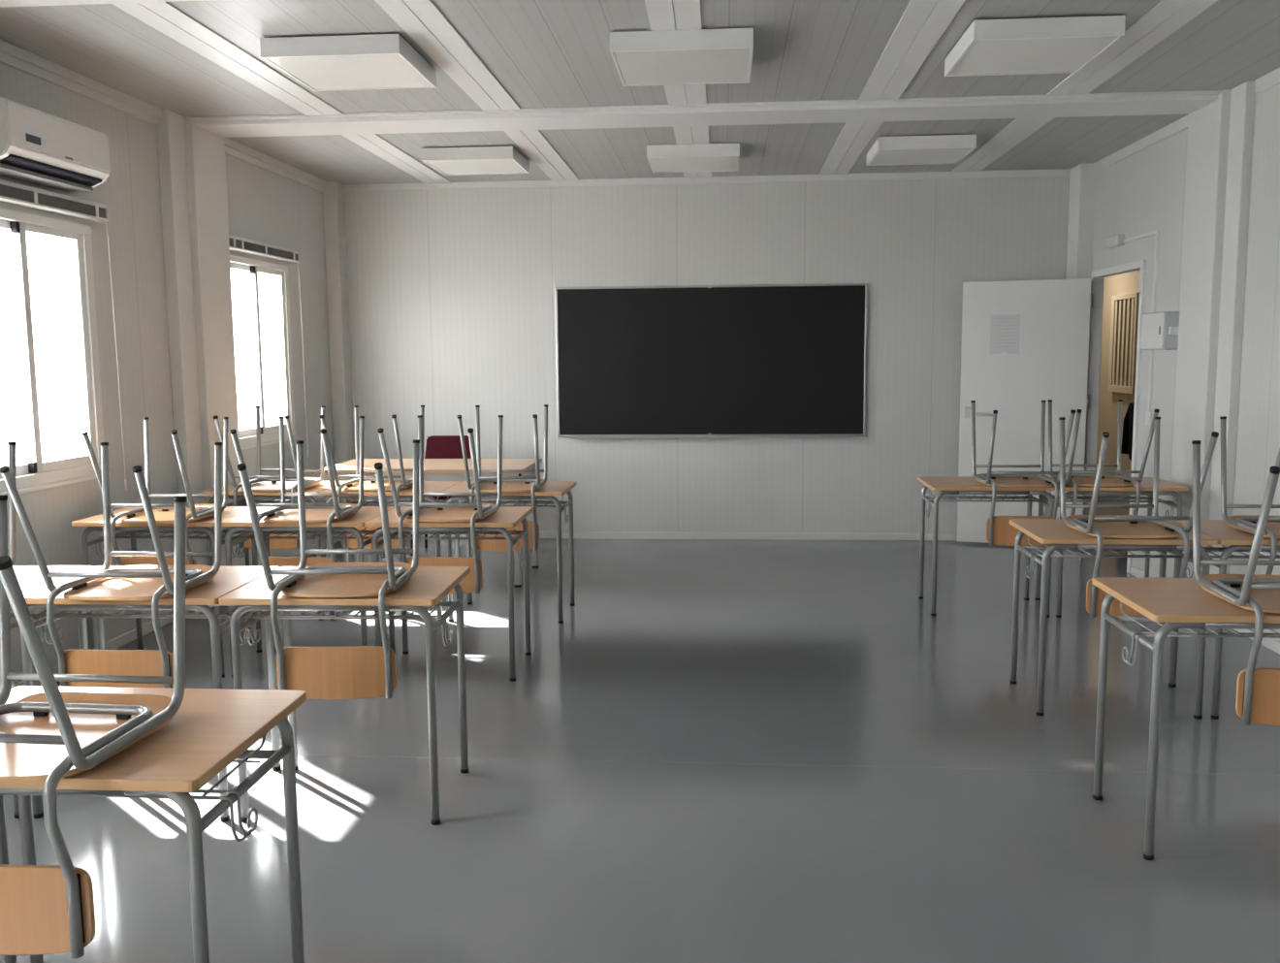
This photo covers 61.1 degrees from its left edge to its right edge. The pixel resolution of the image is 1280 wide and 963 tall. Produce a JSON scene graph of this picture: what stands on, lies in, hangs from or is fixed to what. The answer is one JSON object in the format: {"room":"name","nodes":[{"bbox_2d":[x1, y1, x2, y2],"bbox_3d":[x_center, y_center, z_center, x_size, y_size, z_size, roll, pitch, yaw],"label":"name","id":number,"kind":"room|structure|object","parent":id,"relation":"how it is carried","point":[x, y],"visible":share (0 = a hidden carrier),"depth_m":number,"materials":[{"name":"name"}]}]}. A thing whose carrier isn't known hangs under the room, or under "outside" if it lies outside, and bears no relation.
{"room":"classroom","nodes":[
{"label":"classroom","id":0,"kind":"room"},
{"bbox_2d":[0,63,336,684],"bbox_3d":[-2.961,-0.248,2.823,0.120,2.828,11.994,0,7,4],"label":"wall","id":1,"kind":"structure","parent":0,"point":[265,206],"depth_m":5.76,"materials":[{"name":"white paint"}]},
{"bbox_2d":[0,207,110,495],"bbox_3d":[-2.763,-0.580,4.878,0.105,1.232,1.050,0,7,4],"label":"window","id":2,"kind":"structure","parent":1,"relation":"in","point":[36,474],"depth_m":5.08,"materials":[{"name":"white metal"}]},
{"bbox_2d":[0,179,127,490],"bbox_3d":[-2.706,-0.595,4.902,0.062,1.432,1.191,0,7,4],"label":"blind","id":3,"kind":"object","parent":2,"relation":"attached to","point":[10,192],"visible":1,"depth_m":4.99,"materials":[{"name":"white"}]},
{"bbox_2d":[0,96,110,191],"bbox_3d":[-2.639,-1.465,4.777,0.216,0.276,0.735,0,7,4],"label":"air conditioner","id":4,"kind":"object","parent":1,"relation":"attached to","point":[37,146],"visible":1,"depth_m":4.71,"materials":[{"name":"white plastic"}]},
{"bbox_2d":[0,154,102,187],"bbox_3d":[-2.601,-1.364,4.786,0.092,0.046,0.665,0,7,4],"label":"outlet","id":5,"kind":"object","parent":4,"relation":"attached to","point":[40,168],"depth_m":4.75,"materials":[{"name":"black"}]},
{"bbox_2d":[0,38,161,125],"bbox_3d":[-2.708,-1.888,5.028,0.040,0.085,1.860,0,7,4],"label":"trim","id":6,"kind":"structure","parent":1,"relation":"attached to","point":[12,55],"depth_m":5.17,"materials":[{"name":"white"}]},
{"bbox_2d":[0,0,201,7],"bbox_3d":[0.082,-1.779,3.703,5.810,0.042,0.360,0,7,4],"label":"trim","id":7,"kind":"structure","parent":1,"relation":"attached to","point":[3,3],"depth_m":4.02,"materials":[{"name":"silver metal"}]},
{"bbox_2d":[13,534,338,687],"bbox_3d":[-2.788,0.987,4.190,0.014,0.055,9.200,0,7,4],"label":"baseboard","id":8,"kind":"structure","parent":1,"relation":"attached to","point":[147,627],"depth_m":5.67,"materials":[{"name":"white"}]},
{"bbox_2d":[156,109,245,613],"bbox_3d":[-2.566,-0.667,6.392,0.115,2.828,0.580,0,7,4],"label":"column","id":9,"kind":"structure","parent":1,"relation":"attached to","point":[191,158],"depth_m":6.25,"materials":[{"name":"white paint"}]},
{"bbox_2d":[229,254,298,449],"bbox_3d":[-2.577,-0.862,7.284,0.105,1.232,1.050,0,7,4],"label":"window","id":10,"kind":"structure","parent":1,"relation":"in","point":[270,434],"depth_m":7.49,"materials":[{"name":"white metal"}]},
{"bbox_2d":[228,234,308,457],"bbox_3d":[-2.517,-0.850,7.332,0.062,1.492,1.191,0,7,4],"label":"blind","id":11,"kind":"object","parent":10,"relation":"attached to","point":[237,243],"visible":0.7,"depth_m":7.29,"materials":[{"name":"white"}]},
{"bbox_2d":[224,137,327,192],"bbox_3d":[-2.519,-2.175,7.474,0.040,0.085,1.920,0,7,4],"label":"trim","id":12,"kind":"structure","parent":1,"relation":"attached to","point":[236,149],"depth_m":7.42,"materials":[{"name":"white"}]},
{"bbox_2d":[322,181,354,541],"bbox_3d":[-2.392,-0.934,8.667,0.110,2.828,0.174,0,7,4],"label":"trim","id":13,"kind":"structure","parent":1,"relation":"attached to","point":[334,195],"depth_m":8.56,"materials":[{"name":"white"}]},
{"bbox_2d":[192,90,1220,137],"bbox_3d":[0.269,-2.061,6.109,5.810,0.042,0.380,0,7,4],"label":"ceiling beam","id":14,"kind":"structure","parent":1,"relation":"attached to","point":[1162,102],"depth_m":6.04,"materials":[{"name":"silver metal"}]},
{"bbox_2d":[0,494,1279,962],"bbox_3d":[0.822,0.968,4.846,7.350,0.120,16.500,0,7,4],"label":"floor","id":15,"kind":"structure","parent":0,"point":[813,654],"depth_m":3.67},
{"bbox_2d":[0,685,17,962],"bbox_3d":[-1.776,0.859,2.281,0.680,0.734,0.522,0,7,4],"label":"school desk","id":16,"kind":"object","parent":15,"relation":"on","point":[4,854],"visible":0.31,"depth_m":2.46,"materials":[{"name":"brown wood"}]},
{"bbox_2d":[9,565,93,818],"bbox_3d":[-2.312,0.697,3.705,0.680,0.734,0.522,0,7,3],"label":"school desk","id":17,"kind":"object","parent":15,"relation":"on","point":[28,576],"visible":0.26,"depth_m":3.76,"materials":[{"name":"brown wood"}]},
{"bbox_2d":[7,441,16,565],"bbox_3d":[-2.370,0.280,3.527,0.423,0.781,0.549,0,7,4],"label":"chair","id":18,"kind":"object","parent":17,"relation":"on","point":[12,444],"visible":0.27,"depth_m":3.72,"materials":[{"name":"grey paint"}]},
{"bbox_2d":[9,604,29,617],"bbox_3d":[-2.312,0.396,3.719,0.618,0.108,0.296,0,7,3],"label":"wire tray","id":19,"kind":"object","parent":17,"relation":"on","point":[10,604],"depth_m":3.59,"materials":[{"name":"grey"}]},
{"bbox_2d":[9,565,281,821],"bbox_3d":[-1.630,0.696,3.667,0.680,0.734,0.522,0,7,3],"label":"school desk","id":20,"kind":"object","parent":15,"relation":"on","point":[228,579],"visible":0.43,"depth_m":3.49,"materials":[{"name":"brown wood"}]},
{"bbox_2d":[0,442,222,688],"bbox_3d":[-1.622,0.285,3.428,0.423,0.781,0.549,0,7,4],"label":"chair","id":21,"kind":"object","parent":20,"relation":"on","point":[135,582],"visible":0.85,"depth_m":3.35,"materials":[{"name":"grey paint"}]},
{"bbox_2d":[54,604,240,618],"bbox_3d":[-1.630,0.395,3.681,0.618,0.108,0.296,0,7,3],"label":"wire tray","id":22,"kind":"object","parent":20,"relation":"on","point":[66,613],"depth_m":3.56,"materials":[{"name":"grey"}]},
{"bbox_2d":[0,685,306,962],"bbox_3d":[-1.095,0.859,2.228,0.680,0.734,0.522,0,7,4],"label":"school desk","id":23,"kind":"object","parent":15,"relation":"on","point":[211,728],"visible":0.72,"depth_m":2.12,"materials":[{"name":"brown wood"}]},
{"bbox_2d":[0,494,187,958],"bbox_3d":[-1.156,0.446,2.011,0.423,0.781,0.549,0,7,7],"label":"chair","id":24,"kind":"object","parent":23,"relation":"on","point":[51,735],"visible":1,"depth_m":1.94,"materials":[{"name":"grey paint"}]},
{"bbox_2d":[0,734,276,799],"bbox_3d":[-1.094,0.558,2.241,0.618,0.108,0.296,0,7,4],"label":"wire tray","id":25,"kind":"object","parent":23,"relation":"on","point":[178,742],"depth_m":2.11,"materials":[{"name":"grey metal"}]},
{"bbox_2d":[71,506,262,677],"bbox_3d":[-2.241,0.519,5.229,0.680,0.734,0.522,0,7,4],"label":"school desk","id":26,"kind":"object","parent":15,"relation":"on","point":[94,523],"visible":0.52,"depth_m":5.05,"materials":[{"name":"brown wood"}]},
{"bbox_2d":[81,416,228,565],"bbox_3d":[-2.187,0.109,4.981,0.423,0.781,0.549,0,7,3],"label":"chair","id":27,"kind":"object","parent":26,"relation":"on","point":[163,513],"visible":0.62,"depth_m":4.92,"materials":[{"name":"grey paint"}]},
{"bbox_2d":[99,526,243,539],"bbox_3d":[-2.240,0.218,5.242,0.618,0.108,0.296,0,7,4],"label":"wire tray","id":28,"kind":"object","parent":26,"relation":"on","point":[121,534],"depth_m":5.18,"materials":[{"name":"grey"}]},
{"bbox_2d":[200,480,349,620],"bbox_3d":[-2.092,0.390,6.323,0.680,0.734,0.522,0,7,5],"label":"school desk","id":29,"kind":"object","parent":15,"relation":"on","point":[258,495],"visible":0.27,"depth_m":6.10,"materials":[{"name":"brown wood"}]},
{"bbox_2d":[213,405,325,548],"bbox_3d":[-2.059,-0.024,6.113,0.423,0.781,0.549,0,7,5],"label":"chair","id":30,"kind":"object","parent":29,"relation":"on","point":[262,482],"visible":0.6,"depth_m":6.05,"materials":[{"name":"grey paint"}]},
{"bbox_2d":[226,496,333,506],"bbox_3d":[-2.090,0.089,6.336,0.618,0.108,0.296,0,7,5],"label":"wire tray","id":31,"kind":"object","parent":29,"relation":"on","point":[241,502],"depth_m":6.39,"materials":[{"name":"grey"}]},
{"bbox_2d":[221,506,395,677],"bbox_3d":[-1.559,0.518,5.184,0.680,0.734,0.522,0,7,4],"label":"school desk","id":32,"kind":"object","parent":15,"relation":"on","point":[348,525],"visible":0.6,"depth_m":4.96,"materials":[{"name":"brown wood"}]},
{"bbox_2d":[229,416,364,567],"bbox_3d":[-1.534,0.105,4.962,0.423,0.781,0.549,0,7,4],"label":"chair","id":33,"kind":"object","parent":32,"relation":"on","point":[285,512],"visible":0.63,"depth_m":4.91,"materials":[{"name":"grey paint"}]},
{"bbox_2d":[241,526,378,539],"bbox_3d":[-1.559,0.217,5.198,0.618,0.108,0.296,0,7,4],"label":"wire tray","id":34,"kind":"object","parent":32,"relation":"on","point":[266,535],"depth_m":5.12,"materials":[{"name":"grey"}]},
{"bbox_2d":[218,566,470,825],"bbox_3d":[-0.948,0.695,3.630,0.680,0.734,0.522,0,7,3],"label":"school desk","id":35,"kind":"object","parent":15,"relation":"on","point":[428,586],"visible":0.79,"depth_m":3.43,"materials":[{"name":"brown wood"}]},
{"bbox_2d":[236,439,419,699],"bbox_3d":[-0.951,0.278,3.444,0.423,0.781,0.549,0,7,1],"label":"chair","id":36,"kind":"object","parent":35,"relation":"on","point":[358,672],"visible":0.98,"depth_m":3.37,"materials":[{"name":"grey paint"}]},
{"bbox_2d":[253,594,454,619],"bbox_3d":[-0.948,0.394,3.643,0.618,0.108,0.296,0,7,3],"label":"wire tray","id":37,"kind":"object","parent":35,"relation":"on","point":[451,604],"depth_m":3.53,"materials":[{"name":"grey"}]},
{"bbox_2d":[319,480,462,620],"bbox_3d":[-1.412,0.391,6.263,0.680,0.734,0.522,0,7,5],"label":"school desk","id":38,"kind":"object","parent":15,"relation":"on","point":[429,486],"visible":0.23,"depth_m":6.06,"materials":[{"name":"brown wood"}]},
{"bbox_2d":[319,405,424,548],"bbox_3d":[-1.476,-0.026,6.083,0.423,0.781,0.549,0,7,6],"label":"chair","id":39,"kind":"object","parent":38,"relation":"on","point":[401,482],"visible":0.59,"depth_m":6.02,"materials":[{"name":"grey paint"}]},
{"bbox_2d":[347,495,448,506],"bbox_3d":[-1.410,0.090,6.277,0.618,0.108,0.296,0,7,5],"label":"wire tray","id":40,"kind":"object","parent":38,"relation":"on","point":[355,501],"depth_m":6.35,"materials":[{"name":"grey"}]},
{"bbox_2d":[316,458,542,587],"bbox_3d":[-1.372,0.260,7.277,1.330,0.760,0.730,0,7,4],"label":"desk","id":41,"kind":"object","parent":15,"relation":"on","point":[434,469],"visible":0.45,"depth_m":7.00,"materials":[{"name":"brown wood"}]},
{"bbox_2d":[410,435,476,556],"bbox_3d":[-1.451,0.108,8.081,0.449,0.872,0.506,0,7,2],"label":"chair","id":42,"kind":"object","parent":15,"relation":"on","point":[437,446],"visible":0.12,"depth_m":8.21,"materials":[{"name":"red fabric"}]},
{"bbox_2d":[364,506,533,681],"bbox_3d":[-0.878,0.518,5.140,0.680,0.734,0.522,0,7,4],"label":"school desk","id":43,"kind":"object","parent":15,"relation":"on","point":[505,516],"visible":0.69,"depth_m":4.95,"materials":[{"name":"brown wood"}]},
{"bbox_2d":[377,415,503,593],"bbox_3d":[-0.883,0.103,4.939,0.423,0.781,0.549,0,7,7],"label":"chair","id":44,"kind":"object","parent":43,"relation":"on","point":[471,512],"visible":0.87,"depth_m":4.86,"materials":[{"name":"grey paint"}]},
{"bbox_2d":[390,525,522,539],"bbox_3d":[-0.877,0.217,5.153,0.618,0.108,0.296,0,7,4],"label":"wire tray","id":45,"kind":"object","parent":43,"relation":"on","point":[393,536],"depth_m":5.16,"materials":[{"name":"grey"}]},
{"bbox_2d":[440,480,575,623],"bbox_3d":[-0.731,0.393,6.204,0.680,0.734,0.522,0,7,5],"label":"school desk","id":46,"kind":"object","parent":15,"relation":"on","point":[546,495],"visible":0.56,"depth_m":6.04,"materials":[{"name":"brown wood"}]},
{"bbox_2d":[456,404,547,551],"bbox_3d":[-0.737,-0.020,5.976,0.423,0.781,0.549,0,7,2],"label":"chair","id":47,"kind":"object","parent":46,"relation":"on","point":[489,484],"visible":0.72,"depth_m":5.91,"materials":[{"name":"grey paint"}]},
{"bbox_2d":[463,495,567,507],"bbox_3d":[-0.730,0.091,6.217,0.618,0.108,0.296,0,7,5],"label":"wire tray","id":48,"kind":"object","parent":46,"relation":"on","point":[510,501],"depth_m":6.27,"materials":[{"name":"grey"}]},
{"bbox_2d":[917,476,1055,617],"bbox_3d":[1.976,0.365,6.245,0.680,0.734,0.522,0,7,5],"label":"school desk","id":49,"kind":"object","parent":15,"relation":"on","point":[947,485],"visible":0.79,"depth_m":6.09,"materials":[{"name":"brown wood"}]},
{"bbox_2d":[926,488,1043,502],"bbox_3d":[1.977,0.064,6.258,0.618,0.108,0.296,0,7,5],"label":"wire tray","id":50,"kind":"object","parent":49,"relation":"on","point":[929,498],"depth_m":6.30,"materials":[{"name":"grey"}]},
{"bbox_2d":[970,400,1075,545],"bbox_3d":[2.095,-0.047,6.002,0.423,0.781,0.549,0,7,4],"label":"chair","id":51,"kind":"object","parent":49,"relation":"on","point":[999,530],"visible":0.9,"depth_m":5.94,"materials":[{"name":"grey paint"}]},
{"bbox_2d":[1035,476,1188,617],"bbox_3d":[2.656,0.366,6.184,0.680,0.734,0.522,0,7,5],"label":"school desk","id":52,"kind":"object","parent":15,"relation":"on","point":[1166,488],"visible":0.56,"depth_m":6.01,"materials":[{"name":"brown wood"}]},
{"bbox_2d":[1047,399,1159,515],"bbox_3d":[2.537,-0.051,6.007,0.423,0.781,0.549,0,7,4],"label":"chair","id":53,"kind":"object","parent":52,"relation":"on","point":[1109,478],"visible":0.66,"depth_m":5.95,"materials":[{"name":"grey paint"}]},
{"bbox_2d":[1049,490,1169,502],"bbox_3d":[2.658,0.065,6.197,0.618,0.108,0.296,0,7,5],"label":"wire tray","id":54,"kind":"object","parent":52,"relation":"on","point":[1149,498],"depth_m":6.18,"materials":[{"name":"grey"}]},
{"bbox_2d":[1009,518,1218,719],"bbox_3d":[1.952,0.561,4.561,0.680,0.734,0.522,0,7,5],"label":"school desk","id":55,"kind":"object","parent":15,"relation":"on","point":[1054,531],"visible":0.8,"depth_m":4.38,"materials":[{"name":"brown wood"}]},
{"bbox_2d":[1022,536,1190,558],"bbox_3d":[1.953,0.260,4.574,0.618,0.108,0.296,0,7,5],"label":"wire tray","id":56,"kind":"object","parent":55,"relation":"on","point":[1026,550],"depth_m":4.49,"materials":[{"name":"grey"}]},
{"bbox_2d":[1058,416,1218,617],"bbox_3d":[1.973,0.144,4.371,0.423,0.781,0.549,0,7,4],"label":"chair","id":57,"kind":"object","parent":55,"relation":"on","point":[1155,526],"visible":0.77,"depth_m":4.32,"materials":[{"name":"grey paint"}]},
{"bbox_2d":[1092,576,1279,860],"bbox_3d":[1.802,0.708,3.311,0.680,0.734,0.522,0,7,4],"label":"school desk","id":58,"kind":"object","parent":15,"relation":"on","point":[1176,602],"visible":0.89,"depth_m":3.19,"materials":[{"name":"brown wood"}]},
{"bbox_2d":[1113,601,1279,638],"bbox_3d":[1.803,0.407,3.325,0.618,0.108,0.296,0,7,4],"label":"wire tray","id":59,"kind":"object","parent":58,"relation":"on","point":[1117,620],"depth_m":3.22,"materials":[{"name":"grey"}]},
{"bbox_2d":[1191,440,1279,726],"bbox_3d":[1.892,0.291,3.119,0.423,0.781,0.549,0,7,6],"label":"chair","id":60,"kind":"object","parent":58,"relation":"on","point":[1258,689],"visible":1,"depth_m":3.07,"materials":[{"name":"grey paint"}]},
{"bbox_2d":[1168,519,1279,719],"bbox_3d":[2.632,0.562,4.501,0.680,0.734,0.522,0,7,5],"label":"school desk","id":61,"kind":"object","parent":15,"relation":"on","point":[1239,540],"visible":0.44,"depth_m":4.35,"materials":[{"name":"brown wood"}]},
{"bbox_2d":[1191,544,1279,558],"bbox_3d":[2.634,0.261,4.514,0.618,0.108,0.296,0,7,5],"label":"wire tray","id":62,"kind":"object","parent":61,"relation":"on","point":[1210,549],"depth_m":4.48,"materials":[{"name":"grey"}]},
{"bbox_2d":[1219,416,1279,574],"bbox_3d":[2.627,0.145,4.320,0.423,0.781,0.549,0,7,4],"label":"chair","id":63,"kind":"object","parent":61,"relation":"on","point":[1246,523],"visible":0.57,"depth_m":4.52,"materials":[{"name":"grey paint"}]},
{"bbox_2d":[0,0,1279,184],"bbox_3d":[-0.052,-1.710,2.426,5.980,0.120,12.194,0,7,4],"label":"ceiling","id":64,"kind":"structure","parent":0,"point":[544,53],"depth_m":5.20,"materials":[{"name":"white paint"}]},
{"bbox_2d":[112,1,451,183],"bbox_3d":[-2.036,-1.647,2.577,0.210,0.008,11.974,0,7,4],"label":"trim","id":65,"kind":"structure","parent":64,"relation":"attached to","point":[167,18],"depth_m":5.12,"materials":[{"name":"silver metal"}]},
{"bbox_2d":[259,33,436,91],"bbox_3d":[-1.290,-1.878,4.884,0.600,0.078,0.600,0,7,4],"label":"ceiling light","id":66,"kind":"object","parent":64,"relation":"attached to","point":[377,61],"visible":1,"depth_m":4.73,"materials":[{"name":"white plastic"}]},
{"bbox_2d":[267,54,432,90],"bbox_3d":[-1.290,-1.844,4.888,0.574,0.004,0.574,0,7,4],"label":"diffuser","id":67,"kind":"object","parent":66,"relation":"attached to","point":[317,72],"depth_m":4.87,"materials":[{"name":"white"}]},
{"bbox_2d":[421,146,529,175],"bbox_3d":[-1.099,-2.167,7.344,0.600,0.078,0.600,0,7,4],"label":"ceiling light","id":68,"kind":"object","parent":64,"relation":"attached to","point":[478,160],"visible":1,"depth_m":7.14,"materials":[{"name":"white"}]},
{"bbox_2d":[426,159,525,174],"bbox_3d":[-1.099,-2.133,7.348,0.574,0.004,0.574,0,7,4],"label":"diffuser","id":69,"kind":"object","parent":68,"relation":"attached to","point":[444,166],"depth_m":7.33,"materials":[{"name":"white"}]},
{"bbox_2d":[374,0,579,181],"bbox_3d":[-1.034,-1.646,2.500,0.210,0.008,11.974,0,7,4],"label":"trim","id":70,"kind":"structure","parent":64,"relation":"attached to","point":[422,20],"depth_m":5.08,"materials":[{"name":"silver metal"}]},
{"bbox_2d":[609,28,753,86],"bbox_3d":[0.196,-1.886,4.843,0.600,0.078,0.600,0,7,4],"label":"ceiling light","id":71,"kind":"object","parent":64,"relation":"attached to","point":[697,56],"visible":1,"depth_m":4.66,"materials":[{"name":"white plastic"}]},
{"bbox_2d":[613,48,749,85],"bbox_3d":[0.196,-1.852,4.847,0.574,0.004,0.574,0,7,4],"label":"diffuser","id":72,"kind":"object","parent":71,"relation":"attached to","point":[634,66],"depth_m":4.83,"materials":[{"name":"white"}]},
{"bbox_2d":[646,143,739,172],"bbox_3d":[0.367,-2.175,7.310,0.600,0.078,0.600,0,7,4],"label":"ceiling light","id":73,"kind":"object","parent":64,"relation":"attached to","point":[703,157],"visible":1,"depth_m":7.08,"materials":[{"name":"white"}]},
{"bbox_2d":[649,156,737,172],"bbox_3d":[0.368,-2.142,7.314,0.574,0.004,0.574,0,7,4],"label":"diffuser","id":74,"kind":"object","parent":73,"relation":"attached to","point":[658,164],"depth_m":7.31,"materials":[{"name":"white"}]},
{"bbox_2d":[866,134,976,165],"bbox_3d":[1.825,-2.163,7.098,0.600,0.078,0.600,0,7,4],"label":"ceiling light","id":75,"kind":"object","parent":64,"relation":"attached to","point":[944,148],"visible":1,"depth_m":6.89,"materials":[{"name":"white"}]},
{"bbox_2d":[869,147,972,164],"bbox_3d":[1.825,-2.129,7.102,0.574,0.004,0.574,0,7,4],"label":"diffuser","id":76,"kind":"object","parent":75,"relation":"attached to","point":[880,155],"depth_m":7.07,"materials":[{"name":"white"}]},
{"bbox_2d":[944,15,1125,76],"bbox_3d":[1.691,-1.884,4.717,0.600,0.078,0.600,0,7,4],"label":"ceiling light","id":77,"kind":"object","parent":64,"relation":"attached to","point":[1040,46],"visible":1,"depth_m":4.55,"materials":[{"name":"white plastic"}]},
{"bbox_2d":[948,35,1119,75],"bbox_3d":[1.691,-1.850,4.721,0.574,0.004,0.574,0,7,4],"label":"diffuser","id":78,"kind":"object","parent":77,"relation":"attached to","point":[980,55],"depth_m":4.69,"materials":[{"name":"white"}]},
{"bbox_2d":[344,176,1069,533],"bbox_3d":[0.425,-0.949,8.585,5.980,2.828,0.100,0,7,4],"label":"wall","id":79,"kind":"structure","parent":0,"point":[452,293],"depth_m":8.54,"materials":[{"name":"white paint"}]},
{"bbox_2d":[644,0,711,178],"bbox_3d":[-0.012,-1.646,2.420,0.210,0.008,11.974,0,7,4],"label":"trim","id":80,"kind":"structure","parent":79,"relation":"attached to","point":[660,14],"depth_m":5.47,"materials":[{"name":"paint"}]},
{"bbox_2d":[406,531,957,540],"bbox_3d":[0.468,0.435,8.686,5.590,0.055,0.014,0,7,4],"label":"baseboard","id":81,"kind":"structure","parent":79,"relation":"attached to","point":[542,534],"depth_m":8.65,"materials":[{"name":"white"}]},
{"bbox_2d":[343,168,1070,191],"bbox_3d":[0.444,-2.321,8.362,5.590,0.050,0.020,0,7,4],"label":"trim","id":82,"kind":"structure","parent":79,"relation":"attached to","point":[1061,172],"depth_m":8.34,"materials":[{"name":"white"}]},
{"bbox_2d":[554,283,867,438],"bbox_3d":[0.546,-0.936,8.492,2.426,1.188,0.067,0,7,4],"label":"blackboard","id":83,"kind":"object","parent":79,"relation":"attached to","point":[743,361],"visible":1,"depth_m":8.50,"materials":[{"name":"black metal"}]},
{"bbox_2d":[572,435,853,438],"bbox_3d":[0.560,-0.352,8.544,2.206,0.016,0.038,0,7,4],"label":"chalk tray","id":84,"kind":"object","parent":83,"relation":"on","point":[573,436],"depth_m":8.54,"materials":[{"name":"silver metal"}]},
{"bbox_2d":[818,0,965,175],"bbox_3d":[1.010,-1.645,2.341,0.210,0.008,11.974,0,7,4],"label":"trim","id":85,"kind":"structure","parent":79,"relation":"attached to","point":[923,22],"depth_m":5.11,"materials":[{"name":"paint"}]},
{"bbox_2d":[950,0,1217,172],"bbox_3d":[1.992,-1.645,2.265,0.210,0.008,11.974,0,7,4],"label":"trim","id":86,"kind":"structure","parent":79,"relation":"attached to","point":[1167,16],"depth_m":5.15,"materials":[{"name":"paint"}]},
{"bbox_2d":[1096,269,1140,496],"bbox_3d":[4.789,-0.933,9.113,0.100,2.600,7.000,0,7,4],"label":"wall","id":87,"kind":"structure","parent":0,"point":[1128,282],"depth_m":11.31,"materials":[{"name":"paint"}]},
{"bbox_2d":[1107,291,1139,393],"bbox_3d":[4.849,-1.379,10.863,0.049,0.980,0.700,0,7,4],"label":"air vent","id":88,"kind":"object","parent":87,"relation":"in","point":[1124,316],"visible":0.82,"depth_m":10.85,"materials":[{"name":"beige paint"}]},
{"bbox_2d":[1091,83,1279,641],"bbox_3d":[2.917,-0.245,2.368,0.050,2.828,11.994,0,7,4],"label":"wall","id":89,"kind":"structure","parent":0,"point":[1143,192],"depth_m":6.41,"materials":[{"name":"white paint"}]},
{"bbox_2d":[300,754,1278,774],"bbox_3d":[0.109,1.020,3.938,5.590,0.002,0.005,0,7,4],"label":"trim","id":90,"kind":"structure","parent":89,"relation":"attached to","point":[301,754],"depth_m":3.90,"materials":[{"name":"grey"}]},
{"bbox_2d":[1065,162,1095,279],"bbox_3d":[3.288,-0.927,8.187,0.110,2.828,0.254,0,7,4],"label":"trim","id":91,"kind":"structure","parent":89,"relation":"attached to","point":[1082,177],"depth_m":7.97,"materials":[{"name":"white"}]},
{"bbox_2d":[1103,234,1124,248],"bbox_3d":[3.259,-1.648,7.458,0.055,0.070,0.255,0,7,4],"label":"emergency light","id":92,"kind":"object","parent":89,"relation":"attached to","point":[1113,241],"visible":1,"depth_m":7.38,"materials":[{"name":"white plastic"}]},
{"bbox_2d":[1083,259,1146,574],"bbox_3d":[3.318,-0.464,7.575,0.080,2.050,1.000,0,7,4],"label":"door frame","id":93,"kind":"structure","parent":89,"relation":"in","point":[1098,276],"depth_m":7.94,"materials":[{"name":"white metal"}]},
{"bbox_2d":[957,278,1093,543],"bbox_3d":[2.872,-0.506,8.126,0.912,1.977,0.085,2,7,18],"label":"door","id":94,"kind":"structure","parent":93,"relation":"attached to","point":[1051,363],"depth_m":8.11,"materials":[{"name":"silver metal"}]},
{"bbox_2d":[990,314,1020,354],"bbox_3d":[2.727,-1.094,8.104,0.210,0.300,0.002,2,7,18],"label":"paper notice","id":95,"kind":"object","parent":94,"relation":"attached to","point":[1005,330],"visible":1,"depth_m":8.10,"materials":[{"name":"grey"}]},
{"bbox_2d":[1093,114,1188,172],"bbox_3d":[3.243,-2.176,6.996,0.018,0.070,1.820,0,7,4],"label":"trim","id":96,"kind":"structure","parent":89,"relation":"attached to","point":[1181,124],"depth_m":6.96,"materials":[{"name":"white"}]},
{"bbox_2d":[1122,229,1159,412],"bbox_3d":[3.251,-1.037,7.104,0.015,1.128,0.590,0,7,4],"label":"duct","id":97,"kind":"object","parent":89,"relation":"attached to","point":[1157,233],"visible":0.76,"depth_m":6.83,"materials":[{"name":"white"}]},
{"bbox_2d":[1140,311,1179,350],"bbox_3d":[3.168,-0.915,6.600,0.102,0.225,0.390,0,7,4],"label":"box","id":98,"kind":"object","parent":89,"relation":"attached to","point":[1159,330],"visible":0.84,"depth_m":6.49,"materials":[{"name":"grey plastic"}]},
{"bbox_2d":[1130,566,1279,654],"bbox_3d":[3.041,0.915,4.385,0.014,0.055,5.660,0,7,4],"label":"baseboard","id":99,"kind":"structure","parent":89,"relation":"attached to","point":[1272,644],"depth_m":5.42,"materials":[{"name":"white"}]},
{"bbox_2d":[1166,81,1255,577],"bbox_3d":[3.124,-0.667,5.971,0.095,2.828,0.580,0,7,4],"label":"column","id":100,"kind":"structure","parent":89,"relation":"attached to","point":[1220,133],"depth_m":5.84,"materials":[{"name":"white paint"}]},
{"bbox_2d":[1254,67,1279,94],"bbox_3d":[3.056,-1.894,4.590,0.018,0.070,1.840,0,7,4],"label":"trim","id":101,"kind":"structure","parent":89,"relation":"attached to","point":[1271,79],"depth_m":5.37,"materials":[{"name":"white"}]},
{"label":"outside","id":102,"kind":"structure","parent":0,"visible":0},
{"bbox_2d":[0,396,275,467],"bbox_3d":[-23.643,1.289,7.035,41.770,0.150,90.000,0,7,4],"label":"ground","id":103,"kind":"structure","parent":102,"point":[56,414],"depth_m":30.96,"materials":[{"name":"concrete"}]},
{"bbox_3d":[4.762,-0.894,10.149,0.116,0.083,0.040,0,7,4],"label":"coat hook","id":104,"kind":"object","parent":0,"visible":0},
{"bbox_2d":[1120,400,1134,460],"bbox_3d":[4.720,-0.515,10.197,0.162,0.744,0.647,0,7,4],"label":"jacket","id":105,"kind":"object","parent":104,"relation":"hanging from","point":[1128,425],"visible":0.17,"depth_m":10.41,"materials":[{"name":"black fabric"}]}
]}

